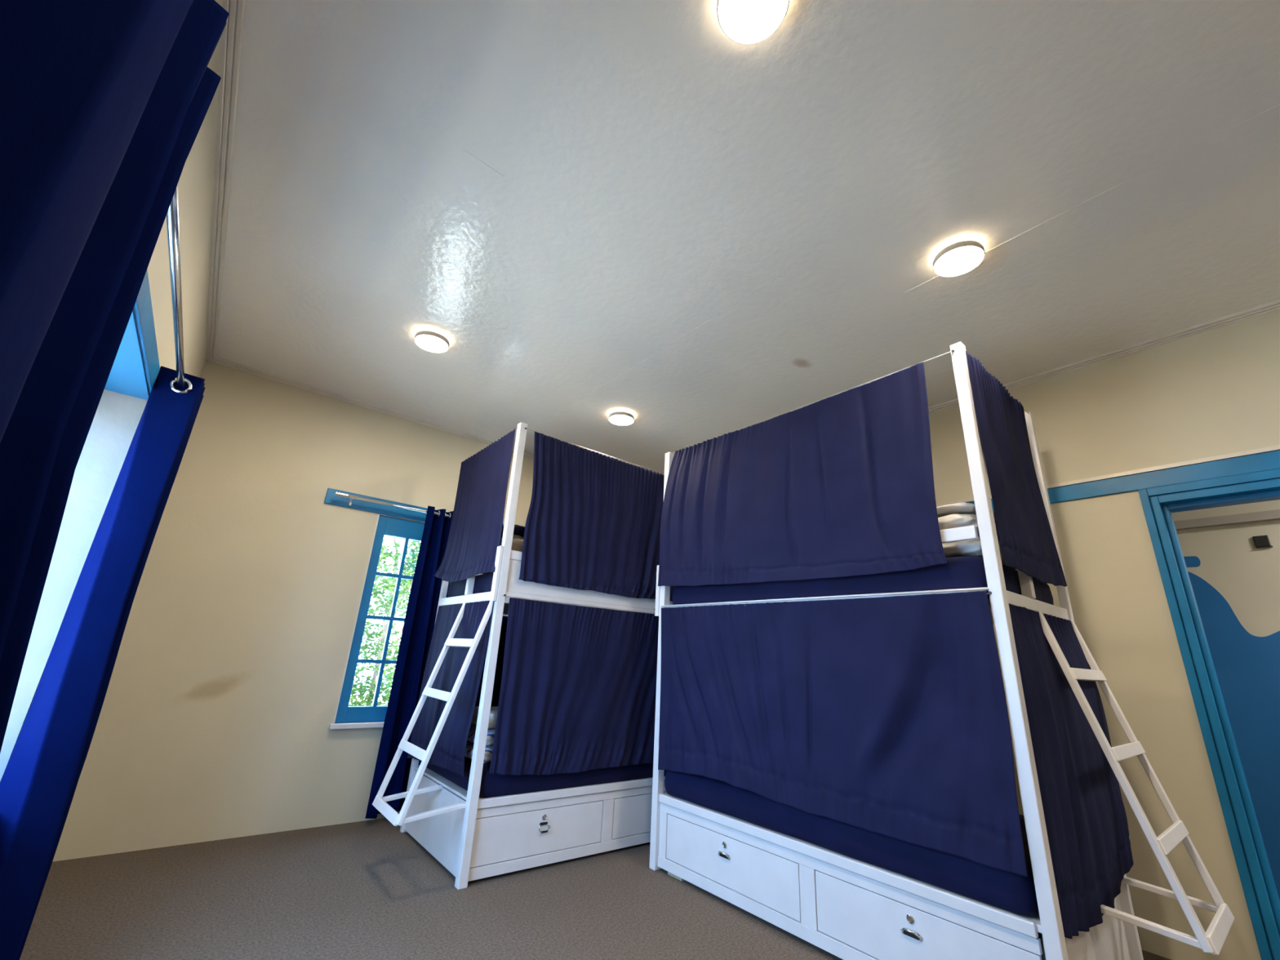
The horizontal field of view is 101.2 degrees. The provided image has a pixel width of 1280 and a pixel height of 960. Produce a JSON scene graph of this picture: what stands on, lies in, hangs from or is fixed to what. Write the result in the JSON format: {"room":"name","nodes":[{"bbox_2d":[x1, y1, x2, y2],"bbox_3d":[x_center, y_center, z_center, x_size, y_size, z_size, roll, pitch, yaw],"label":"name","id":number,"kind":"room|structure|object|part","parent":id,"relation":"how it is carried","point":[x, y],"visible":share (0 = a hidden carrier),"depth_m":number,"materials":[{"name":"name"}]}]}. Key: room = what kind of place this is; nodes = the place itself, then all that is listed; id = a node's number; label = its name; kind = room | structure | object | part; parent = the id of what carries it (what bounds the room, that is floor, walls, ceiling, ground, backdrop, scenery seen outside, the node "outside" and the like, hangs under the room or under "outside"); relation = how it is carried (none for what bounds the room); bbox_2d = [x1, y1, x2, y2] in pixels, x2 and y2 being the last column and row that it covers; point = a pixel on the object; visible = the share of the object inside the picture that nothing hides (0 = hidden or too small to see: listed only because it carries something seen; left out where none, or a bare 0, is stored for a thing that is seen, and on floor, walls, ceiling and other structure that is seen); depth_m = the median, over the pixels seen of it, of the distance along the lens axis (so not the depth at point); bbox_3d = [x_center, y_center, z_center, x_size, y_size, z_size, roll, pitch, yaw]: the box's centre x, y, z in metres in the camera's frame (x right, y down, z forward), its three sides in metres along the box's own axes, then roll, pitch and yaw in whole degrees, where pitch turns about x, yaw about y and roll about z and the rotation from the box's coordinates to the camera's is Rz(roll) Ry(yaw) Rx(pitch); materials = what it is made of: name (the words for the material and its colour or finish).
{"room":"dormitory","nodes":[
{"label":"dormitory","id":0,"kind":"room"},
{"bbox_2d":[11,0,222,753],"bbox_3d":[-0.954,-0.263,0.393,0.360,3.045,8.077,17,-23,-36],"label":"wall","id":1,"kind":"structure","parent":0,"point":[197,179],"depth_m":2.12,"materials":[{"name":"beige paint"}]},
{"bbox_2d":[0,310,149,781],"bbox_3d":[-1.726,0.168,1.302,0.340,1.569,1.752,17,-23,-36],"label":"window","id":2,"kind":"structure","parent":1,"relation":"in","point":[125,396],"depth_m":2.06,"materials":[{"name":"blue paint"}]},
{"bbox_2d":[133,269,159,394],"bbox_3d":[-1.544,-0.598,1.617,0.024,0.103,2.500,17,-23,-36],"label":"trim","id":3,"kind":"structure","parent":1,"relation":"attached to","point":[143,309],"depth_m":1.84,"materials":[{"name":"blue paint"}]},
{"bbox_2d":[166,184,185,388],"bbox_3d":[-1.322,-0.640,1.445,0.099,0.070,2.846,17,-23,-36],"label":"curtain rod","id":4,"kind":"object","parent":1,"relation":"attached to","point":[172,215],"visible":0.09,"depth_m":1.57,"materials":[{"name":"silver metal"}]},
{"bbox_2d":[0,365,204,959],"bbox_3d":[-2.154,0.631,2.090,0.200,2.214,0.530,17,-23,-36],"label":"window curtain","id":5,"kind":"object","parent":4,"relation":"hanging from","point":[38,783],"visible":0.98,"depth_m":1.91,"materials":[{"name":"blue fabric"}]},
{"bbox_2d":[0,0,229,752],"bbox_3d":[-0.833,0.180,0.558,0.202,2.227,1.283,17,-23,-36],"label":"window curtain","id":6,"kind":"object","parent":4,"relation":"hanging from","point":[104,104],"visible":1,"depth_m":0.72,"materials":[{"name":"blue fabric"}]},
{"bbox_2d":[206,0,245,360],"bbox_3d":[-0.668,-1.661,0.933,0.050,0.027,7.516,17,-23,-36],"label":"trim","id":7,"kind":"structure","parent":1,"relation":"attached to","point":[231,41],"depth_m":2.09,"materials":[{"name":"paint"}]},
{"bbox_2d":[52,360,533,862],"bbox_3d":[-1.568,1.133,4.650,4.355,3.045,0.360,17,-23,-36],"label":"wall","id":8,"kind":"structure","parent":0,"point":[220,704],"depth_m":3.58,"materials":[{"name":"beige paint"}]},
{"bbox_2d":[205,356,533,457],"bbox_3d":[-1.407,-0.355,4.940,4.235,0.027,0.055,17,-23,-36],"label":"trim","id":9,"kind":"structure","parent":8,"relation":"attached to","point":[219,361],"depth_m":4.22,"materials":[{"name":"paint"}]},
{"bbox_2d":[328,514,450,729],"bbox_3d":[-1.743,1.139,4.268,1.070,1.565,0.105,17,-23,-36],"label":"window","id":10,"kind":"structure","parent":8,"relation":"in","point":[355,717],"depth_m":4.01,"materials":[{"name":"blue paint"}]},
{"bbox_3d":[-1.782,1.863,4.025,1.070,0.035,0.105,17,-23,-36],"label":"sill","id":11,"kind":"part","parent":10,"relation":"part of","materials":[{"name":"white paint"}]},
{"bbox_2d":[334,491,449,517],"bbox_3d":[-1.670,0.325,4.466,1.665,0.069,0.098,17,-23,-36],"label":"curtain rod","id":12,"kind":"object","parent":8,"relation":"attached to","point":[339,494],"visible":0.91,"depth_m":4.13,"materials":[{"name":"silver metal"}]},
{"bbox_2d":[364,505,453,818],"bbox_3d":[-1.704,1.314,4.091,0.367,2.237,0.116,17,-23,-36],"label":"window curtain","id":13,"kind":"object","parent":12,"relation":"hanging from","point":[419,624],"visible":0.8,"depth_m":4.03,"materials":[{"name":"blue fabric"}]},
{"bbox_2d":[324,488,503,525],"bbox_3d":[-1.693,0.334,4.530,1.800,0.119,0.031,17,-23,-36],"label":"trim","id":14,"kind":"structure","parent":8,"relation":"attached to","point":[331,498],"depth_m":4.19,"materials":[{"name":"blue paint"}]},
{"bbox_2d":[19,817,1171,959],"bbox_3d":[0.649,1.769,1.164,4.715,0.150,8.077,17,-23,-36],"label":"floor","id":15,"kind":"structure","parent":0,"point":[366,890],"depth_m":2.52,"materials":[{"name":"brown carpet"}]},
{"bbox_2d":[372,422,672,889],"bbox_3d":[-0.567,1.186,4.055,2.416,2.669,1.095,17,-23,-36],"label":"bunk bed","id":16,"kind":"object","parent":15,"relation":"on","point":[473,837],"visible":0.61,"depth_m":3.18,"materials":[{"name":"white paint"}]},
{"bbox_3d":[-1.525,1.111,3.964,0.040,2.655,0.040,17,-23,-36],"label":"post","id":17,"kind":"part","parent":16,"relation":"part of","materials":[{"name":"white paint"}]},
{"bbox_3d":[-1.258,2.068,3.231,0.020,0.365,1.015,17,-23,-36],"label":"panel","id":18,"kind":"part","parent":16,"relation":"part of","materials":[{"name":"white paint"}]},
{"bbox_2d":[407,600,493,777],"bbox_3d":[-1.238,1.326,3.429,0.050,1.019,0.996,18,-24,-38],"label":"curtain","id":19,"kind":"object","parent":16,"relation":"hanging from","point":[448,753],"visible":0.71,"depth_m":3.37,"materials":[{"name":"blue fabric"}]},
{"bbox_3d":[-1.199,0.825,3.633,0.034,0.056,0.989,17,-23,-36],"label":"rail","id":20,"kind":"part","parent":16,"relation":"part of","materials":[{"name":"white paint"}]},
{"bbox_3d":[-1.171,0.666,3.654,0.042,0.262,0.044,17,-23,-36],"label":"short post","id":21,"kind":"part","parent":16,"relation":"part of","materials":[{"name":"white paint"}]},
{"bbox_2d":[447,572,493,597],"bbox_3d":[-0.416,0.979,4.239,1.963,0.196,1.002,17,-23,-36],"label":"mattress","id":22,"kind":"object","parent":16,"relation":"on","point":[482,583],"visible":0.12,"depth_m":3.62,"materials":[{"name":"blue fabric"}]},
{"bbox_2d":[481,534,524,573],"bbox_3d":[-0.884,0.549,3.723,0.412,0.251,0.559,17,-23,-36],"label":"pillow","id":23,"kind":"object","parent":22,"relation":"on","point":[517,540],"visible":0.09,"depth_m":3.48,"materials":[{"name":"beige fabric"}]},
{"bbox_2d":[501,524,524,537],"bbox_3d":[-0.891,0.395,3.772,0.383,0.064,0.536,17,-23,-36],"label":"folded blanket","id":24,"kind":"object","parent":23,"relation":"on","point":[518,530],"visible":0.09,"depth_m":3.54,"materials":[{"name":"blue fabric"}]},
{"bbox_2d":[434,428,515,582],"bbox_3d":[-1.194,0.226,3.807,0.058,1.007,1.026,18,-24,-38],"label":"curtain","id":25,"kind":"object","parent":16,"relation":"hanging from","point":[474,536],"visible":1,"depth_m":3.76,"materials":[{"name":"blue fabric"}]},
{"bbox_3d":[-0.875,0.880,3.192,0.052,2.669,0.052,17,-23,-36],"label":"post","id":26,"kind":"part","parent":16,"relation":"part of","materials":[{"name":"white paint"}]},
{"bbox_2d":[475,615,507,706],"bbox_3d":[-0.804,1.713,4.464,1.901,1.014,0.040,17,-23,-36],"label":"curtain","id":27,"kind":"object","parent":16,"relation":"hanging from","point":[499,668],"visible":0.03,"depth_m":4.23,"materials":[{"name":"blue fabric"}]},
{"bbox_3d":[-0.889,0.580,3.267,0.023,0.342,0.052,17,-23,-36],"label":"short post","id":28,"kind":"part","parent":16,"relation":"part of","materials":[{"name":"white paint"}]},
{"bbox_3d":[-0.077,0.705,3.915,1.960,0.056,0.028,17,-23,-36],"label":"guard rail","id":29,"kind":"part","parent":16,"relation":"part of","materials":[{"name":"white paint"}]},
{"bbox_3d":[-0.582,2.073,3.108,0.864,0.226,0.016,17,-23,-36],"label":"drawer","id":30,"kind":"part","parent":16,"relation":"part of","materials":[{"name":"white paint"}]},
{"bbox_3d":[-0.570,2.033,3.114,0.048,0.014,0.008,17,-23,-36],"label":"handle plate","id":31,"kind":"part","parent":16,"relation":"part of","materials":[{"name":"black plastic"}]},
{"bbox_3d":[-0.566,2.050,3.102,0.077,0.047,0.022,17,-23,-36],"label":"handle","id":32,"kind":"part","parent":16,"relation":"part of","materials":[{"name":"silver metal"}]},
{"bbox_2d":[426,756,666,797],"bbox_3d":[-0.466,2.033,3.878,1.954,0.164,1.032,17,-23,-36],"label":"mattress","id":33,"kind":"object","parent":16,"relation":"on","point":[491,784],"visible":0.2,"depth_m":3.19,"materials":[{"name":"blue fabric"}]},
{"bbox_2d":[464,739,493,763],"bbox_3d":[-0.918,1.676,3.283,0.392,0.091,0.486,17,-23,-36],"label":"sheet","id":34,"kind":"object","parent":33,"relation":"on","point":[469,746],"visible":0.13,"depth_m":3.10,"materials":[{"name":"white fabric"}]},
{"bbox_2d":[467,724,495,745],"bbox_3d":[-0.914,1.594,3.321,0.391,0.081,0.473,17,-23,-36],"label":"sheet","id":35,"kind":"object","parent":34,"relation":"on","point":[491,732],"visible":0.16,"depth_m":3.13,"materials":[{"name":"white fabric"}]},
{"bbox_2d":[471,706,497,728],"bbox_3d":[-0.913,1.504,3.351,0.393,0.100,0.471,17,-23,-36],"label":"pillow","id":36,"kind":"object","parent":35,"relation":"on","point":[494,710],"visible":0.18,"depth_m":3.15,"materials":[{"name":"white fabric"}]},
{"bbox_3d":[-0.172,2.338,3.376,1.948,0.056,0.024,17,-23,-36],"label":"rail","id":37,"kind":"part","parent":16,"relation":"part of","materials":[{"name":"white paint"}]},
{"bbox_3d":[-0.159,2.071,3.468,1.948,0.044,0.020,17,-23,-36],"label":"rail","id":38,"kind":"part","parent":16,"relation":"part of","materials":[{"name":"white paint"}]},
{"bbox_3d":[-0.149,2.022,3.475,1.948,0.045,0.026,17,-23,-36],"label":"rail","id":39,"kind":"part","parent":16,"relation":"part of","materials":[{"name":"white paint"}]},
{"bbox_2d":[488,597,658,775],"bbox_3d":[-0.090,1.424,3.641,1.899,1.008,0.049,17,-23,-36],"label":"curtain","id":40,"kind":"object","parent":16,"relation":"hanging from","point":[578,688],"visible":0.77,"depth_m":3.38,"materials":[{"name":"blue fabric"}]},
{"bbox_3d":[-0.092,0.958,3.832,1.960,0.072,0.028,17,-23,-36],"label":"rail","id":41,"kind":"part","parent":16,"relation":"part of","materials":[{"name":"white paint"}]},
{"bbox_3d":[-0.086,0.828,3.877,1.960,0.207,0.012,17,-23,-36],"label":"guard panel","id":42,"kind":"part","parent":16,"relation":"part of","materials":[{"name":"white paint"}]},
{"bbox_2d":[518,431,675,601],"bbox_3d":[-0.021,0.373,4.000,1.872,1.030,0.056,17,-23,-36],"label":"curtain","id":43,"kind":"object","parent":16,"relation":"hanging from","point":[593,522],"visible":0.79,"depth_m":3.76,"materials":[{"name":"blue fabric"}]},
{"bbox_3d":[0.180,2.308,3.686,0.923,0.226,0.016,17,-23,-36],"label":"drawer","id":44,"kind":"part","parent":16,"relation":"part of","materials":[{"name":"white paint"}]},
{"bbox_2d":[648,342,1234,959],"bbox_3d":[1.246,0.934,3.016,1.035,2.669,2.452,17,-23,-36],"label":"bunk bed","id":45,"kind":"object","parent":15,"relation":"on","point":[848,908],"visible":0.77,"depth_m":2.23,"materials":[{"name":"white paint"}]},
{"bbox_3d":[0.142,0.778,3.700,0.052,0.352,0.035,17,-23,-36],"label":"short post","id":46,"kind":"part","parent":45,"relation":"part of","materials":[{"name":"white paint"}]},
{"bbox_3d":[0.159,1.063,3.572,0.052,2.669,0.052,17,-23,-36],"label":"post","id":47,"kind":"part","parent":45,"relation":"part of","materials":[{"name":"white paint"}]},
{"bbox_3d":[0.443,1.995,2.799,0.025,0.030,0.079,17,-23,-36],"label":"handle","id":48,"kind":"part","parent":45,"relation":"part of","materials":[{"name":"silver metal"}]},
{"bbox_3d":[0.450,2.002,2.802,0.009,0.017,0.060,17,-23,-36],"label":"handle plate","id":49,"kind":"part","parent":45,"relation":"part of","materials":[{"name":"black plastic"}]},
{"bbox_3d":[0.458,2.027,2.803,0.016,0.226,0.923,17,-23,-36],"label":"drawer","id":50,"kind":"part","parent":45,"relation":"part of","materials":[{"name":"white paint"}]},
{"bbox_3d":[0.731,2.067,2.423,0.024,0.056,1.948,17,-23,-36],"label":"rail","id":51,"kind":"part","parent":45,"relation":"part of","materials":[{"name":"white paint"}]},
{"bbox_2d":[657,361,946,586],"bbox_3d":[0.754,0.093,3.114,0.052,1.030,1.901,17,-23,-36],"label":"curtain","id":52,"kind":"object","parent":45,"relation":"hanging from","point":[842,484],"visible":1,"depth_m":2.87,"materials":[{"name":"blue fabric"}]},
{"bbox_3d":[0.780,0.654,2.875,0.011,0.014,2.000,17,-23,-36],"label":"curtain rod","id":53,"kind":"part","parent":45,"relation":"part of","materials":[{"name":"white paint"}]},
{"bbox_3d":[0.798,0.671,2.885,0.028,0.028,1.960,17,-23,-36],"label":"rail","id":54,"kind":"part","parent":45,"relation":"part of","materials":[{"name":"white paint"}]},
{"bbox_2d":[657,591,1027,877],"bbox_3d":[0.756,1.125,2.707,0.085,0.977,1.985,18,-23,-37],"label":"curtain","id":55,"kind":"object","parent":45,"relation":"hanging from","point":[887,716],"visible":1,"depth_m":2.39,"materials":[{"name":"blue fabric"}]},
{"bbox_3d":[0.741,1.751,2.523,0.026,0.045,1.948,17,-23,-36],"label":"rail","id":56,"kind":"part","parent":45,"relation":"part of","materials":[{"name":"white paint"}]},
{"bbox_3d":[0.747,1.799,2.514,0.020,0.044,1.948,17,-23,-36],"label":"rail","id":57,"kind":"part","parent":45,"relation":"part of","materials":[{"name":"white paint"}]},
{"bbox_2d":[664,770,1039,915],"bbox_3d":[1.111,1.763,2.829,0.959,0.168,1.957,17,-23,-36],"label":"mattress","id":58,"kind":"object","parent":45,"relation":"on","point":[1011,892],"visible":0.28,"depth_m":2.26,"materials":[{"name":"blue fabric"}]},
{"bbox_2d":[671,555,1053,604],"bbox_3d":[1.175,0.712,3.187,0.933,0.196,1.965,17,-23,-36],"label":"mattress","id":59,"kind":"object","parent":45,"relation":"on","point":[964,571],"visible":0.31,"depth_m":2.60,"materials":[{"name":"blue fabric"}]},
{"bbox_2d":[942,536,1017,569],"bbox_3d":[1.534,0.384,2.619,0.586,0.108,0.517,17,-23,-36],"label":"duvet","id":60,"kind":"object","parent":59,"relation":"on","point":[973,547],"visible":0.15,"depth_m":2.33,"materials":[{"name":"white fabric"}]},
{"bbox_2d":[937,514,997,536],"bbox_3d":[1.554,0.284,2.653,0.570,0.098,0.493,17,-23,-36],"label":"folded blanket","id":61,"kind":"object","parent":60,"relation":"on","point":[951,521],"visible":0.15,"depth_m":2.39,"materials":[{"name":"white fabric"}]},
{"bbox_2d":[936,502,996,524],"bbox_3d":[1.562,0.204,2.664,0.511,0.049,0.428,17,-23,-36],"label":"pillow","id":62,"kind":"object","parent":61,"relation":"on","point":[963,508],"visible":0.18,"depth_m":2.44,"materials":[{"name":"white fabric"}]},
{"bbox_3d":[1.063,1.784,2.068,0.025,0.030,0.079,17,-23,-36],"label":"handle","id":63,"kind":"part","parent":45,"relation":"part of","materials":[{"name":"silver metal"}]},
{"bbox_3d":[1.069,1.790,2.072,0.009,0.017,0.060,17,-23,-36],"label":"handle plate","id":64,"kind":"part","parent":45,"relation":"part of","materials":[{"name":"black plastic"}]},
{"bbox_3d":[1.080,1.814,2.070,0.016,0.226,0.864,17,-23,-36],"label":"drawer","id":65,"kind":"part","parent":45,"relation":"part of","materials":[{"name":"white paint"}]},
{"bbox_3d":[0.809,0.434,2.964,0.028,0.056,1.960,17,-23,-36],"label":"guard rail","id":66,"kind":"part","parent":45,"relation":"part of","materials":[{"name":"white paint"}]},
{"bbox_3d":[1.623,0.269,2.349,0.410,0.053,0.035,17,-23,-36],"label":"guard rail","id":67,"kind":"part","parent":45,"relation":"part of","materials":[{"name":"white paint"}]},
{"bbox_3d":[1.435,0.626,2.067,0.052,2.669,0.050,17,-23,-36],"label":"post","id":68,"kind":"part","parent":45,"relation":"part of","materials":[{"name":"white paint"}]},
{"bbox_2d":[965,350,1066,586],"bbox_3d":[1.867,-0.013,2.583,0.962,1.012,0.039,18,-24,-38],"label":"curtain","id":69,"kind":"object","parent":45,"relation":"hanging from","point":[1028,545],"visible":1,"depth_m":2.51,"materials":[{"name":"blue fabric"}]},
{"bbox_3d":[1.778,0.415,2.435,0.044,0.262,0.042,17,-23,-36],"label":"short post","id":70,"kind":"part","parent":45,"relation":"part of","materials":[{"name":"white paint"}]},
{"bbox_3d":[1.814,0.581,2.423,0.929,0.056,0.034,17,-23,-36],"label":"rail","id":71,"kind":"part","parent":45,"relation":"part of","materials":[{"name":"white paint"}]},
{"bbox_2d":[1008,603,1133,938],"bbox_3d":[1.835,1.146,2.226,0.991,1.129,0.058,16,-23,-34],"label":"curtain","id":72,"kind":"object","parent":45,"relation":"hanging from","point":[1086,820],"visible":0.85,"depth_m":2.11,"materials":[{"name":"blue fabric"}]},
{"bbox_3d":[2.185,0.867,2.642,0.040,2.655,0.038,17,-23,-36],"label":"post","id":73,"kind":"part","parent":45,"relation":"part of","materials":[{"name":"white paint"}]},
{"bbox_3d":[1.743,1.823,2.023,0.955,0.365,0.020,17,-23,-36],"label":"panel","id":74,"kind":"part","parent":45,"relation":"part of","materials":[{"name":"white paint"}]},
{"bbox_2d":[216,0,1279,475],"bbox_3d":[0.811,-1.255,2.179,4.715,0.151,8.077,17,-23,-36],"label":"ceiling","id":75,"kind":"structure","parent":0,"point":[600,208],"depth_m":2.20,"materials":[{"name":"paint"}]},
{"bbox_2d":[413,329,449,352],"bbox_3d":[-1.311,-0.879,3.320,0.206,0.052,0.206,17,-23,-36],"label":"ceiling lamp","id":76,"kind":"object","parent":75,"relation":"attached to","point":[433,341],"visible":1,"depth_m":3.29,"materials":[{"name":"white plastic"}]},
{"bbox_2d":[608,410,634,425],"bbox_3d":[-0.149,-0.504,4.251,0.206,0.052,0.206,17,-23,-36],"label":"ceiling lamp","id":77,"kind":"object","parent":75,"relation":"attached to","point":[618,417],"visible":1,"depth_m":4.21,"materials":[{"name":"white plastic"}]},
{"bbox_2d":[608,414,633,425],"bbox_3d":[-0.150,-0.484,4.244,0.197,0.012,0.197,17,-23,-36],"label":"diffuser","id":78,"kind":"object","parent":77,"relation":"attached to","point":[618,420],"depth_m":4.23,"materials":[{"name":"white plastic"}]},
{"bbox_2d":[716,0,789,44],"bbox_3d":[0.327,-1.392,1.528,0.206,0.052,0.206,17,-23,-36],"label":"ceiling lamp","id":79,"kind":"object","parent":75,"relation":"attached to","point":[745,22],"visible":1,"depth_m":1.55,"materials":[{"name":"white plastic"}]},
{"bbox_2d":[932,240,985,276],"bbox_3d":[1.470,-1.027,2.432,0.206,0.052,0.206,17,-23,-36],"label":"ceiling lamp","id":80,"kind":"object","parent":75,"relation":"attached to","point":[959,258],"visible":1,"depth_m":2.41,"materials":[{"name":"white plastic"}]},
{"bbox_2d":[928,309,1279,959],"bbox_3d":[2.621,0.766,2.886,0.120,3.045,7.717,17,-23,-36],"label":"wall","id":81,"kind":"structure","parent":0,"point":[1215,392],"depth_m":2.79,"materials":[{"name":"beige paint"}]},
{"bbox_2d":[928,299,1279,413],"bbox_3d":[2.567,-0.663,3.389,0.055,0.027,7.516,17,-23,-36],"label":"trim","id":82,"kind":"structure","parent":81,"relation":"attached to","point":[1274,305],"depth_m":3.02,"materials":[{"name":"paint"}]},
{"bbox_2d":[936,444,1279,506],"bbox_3d":[3.418,-0.271,2.139,0.020,0.021,4.750,17,-23,-36],"label":"trim","id":83,"kind":"structure","parent":81,"relation":"attached to","point":[1273,448],"depth_m":2.85,"materials":[{"name":"paint"}]},
{"bbox_2d":[968,449,1279,511],"bbox_3d":[3.419,-0.215,2.124,0.019,0.090,4.750,17,-23,-36],"label":"trim","id":84,"kind":"structure","parent":81,"relation":"attached to","point":[1269,460],"depth_m":2.81,"materials":[{"name":"blue paint"}]},
{"bbox_2d":[1137,468,1279,959],"bbox_3d":[3.194,0.954,2.031,0.148,2.205,1.470,17,-23,-36],"label":"door frame","id":85,"kind":"structure","parent":81,"relation":"in","point":[1207,493],"depth_m":2.54,"materials":[{"name":"blue paint"}]},
{"bbox_2d":[1171,499,1279,899],"bbox_3d":[4.257,1.043,2.907,0.103,2.700,3.800,17,-23,-36],"label":"wall","id":86,"kind":"structure","parent":0,"point":[1235,583],"depth_m":3.35,"materials":[{"name":"paint"}]},
{"bbox_2d":[1173,509,1279,530],"bbox_3d":[4.278,0.151,3.116,0.050,0.055,3.700,17,-23,-36],"label":"trim","id":87,"kind":"structure","parent":86,"relation":"attached to","point":[1269,515],"depth_m":3.50,"materials":[{"name":"grey"}]},
{"bbox_2d":[1252,535,1272,548],"bbox_3d":[4.013,0.398,3.391,0.020,0.078,0.071,17,-23,-36],"label":"junction box","id":88,"kind":"object","parent":86,"relation":"attached to","point":[1260,541],"visible":1,"depth_m":3.39,"materials":[{"name":"black plastic"}]},
{"label":"outside","id":89,"kind":"structure","parent":0,"visible":0},
{"bbox_2d":[349,696,387,706],"bbox_3d":[-2.474,2.973,3.754,30.000,0.100,30.000,17,-23,-36],"label":"ground","id":90,"kind":"structure","parent":89,"point":[365,696],"depth_m":16.07,"materials":[{"name":"white"}]},
{"bbox_2d":[348,536,420,706],"bbox_3d":[-3.747,1.391,7.573,2.590,5.193,2.426,17,-23,-36],"label":"tree","id":91,"kind":"object","parent":90,"relation":"on","point":[390,587],"visible":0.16,"depth_m":7.12,"materials":[{"name":"green plant"}]},
{"bbox_2d":[377,539,421,699],"bbox_3d":[-3.693,2.649,10.980,3.061,4.985,3.256,2,-19,2],"label":"tree","id":92,"kind":"object","parent":90,"relation":"on","point":[411,555],"visible":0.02,"depth_m":10.25,"materials":[{"name":"green plant"}]}
]}

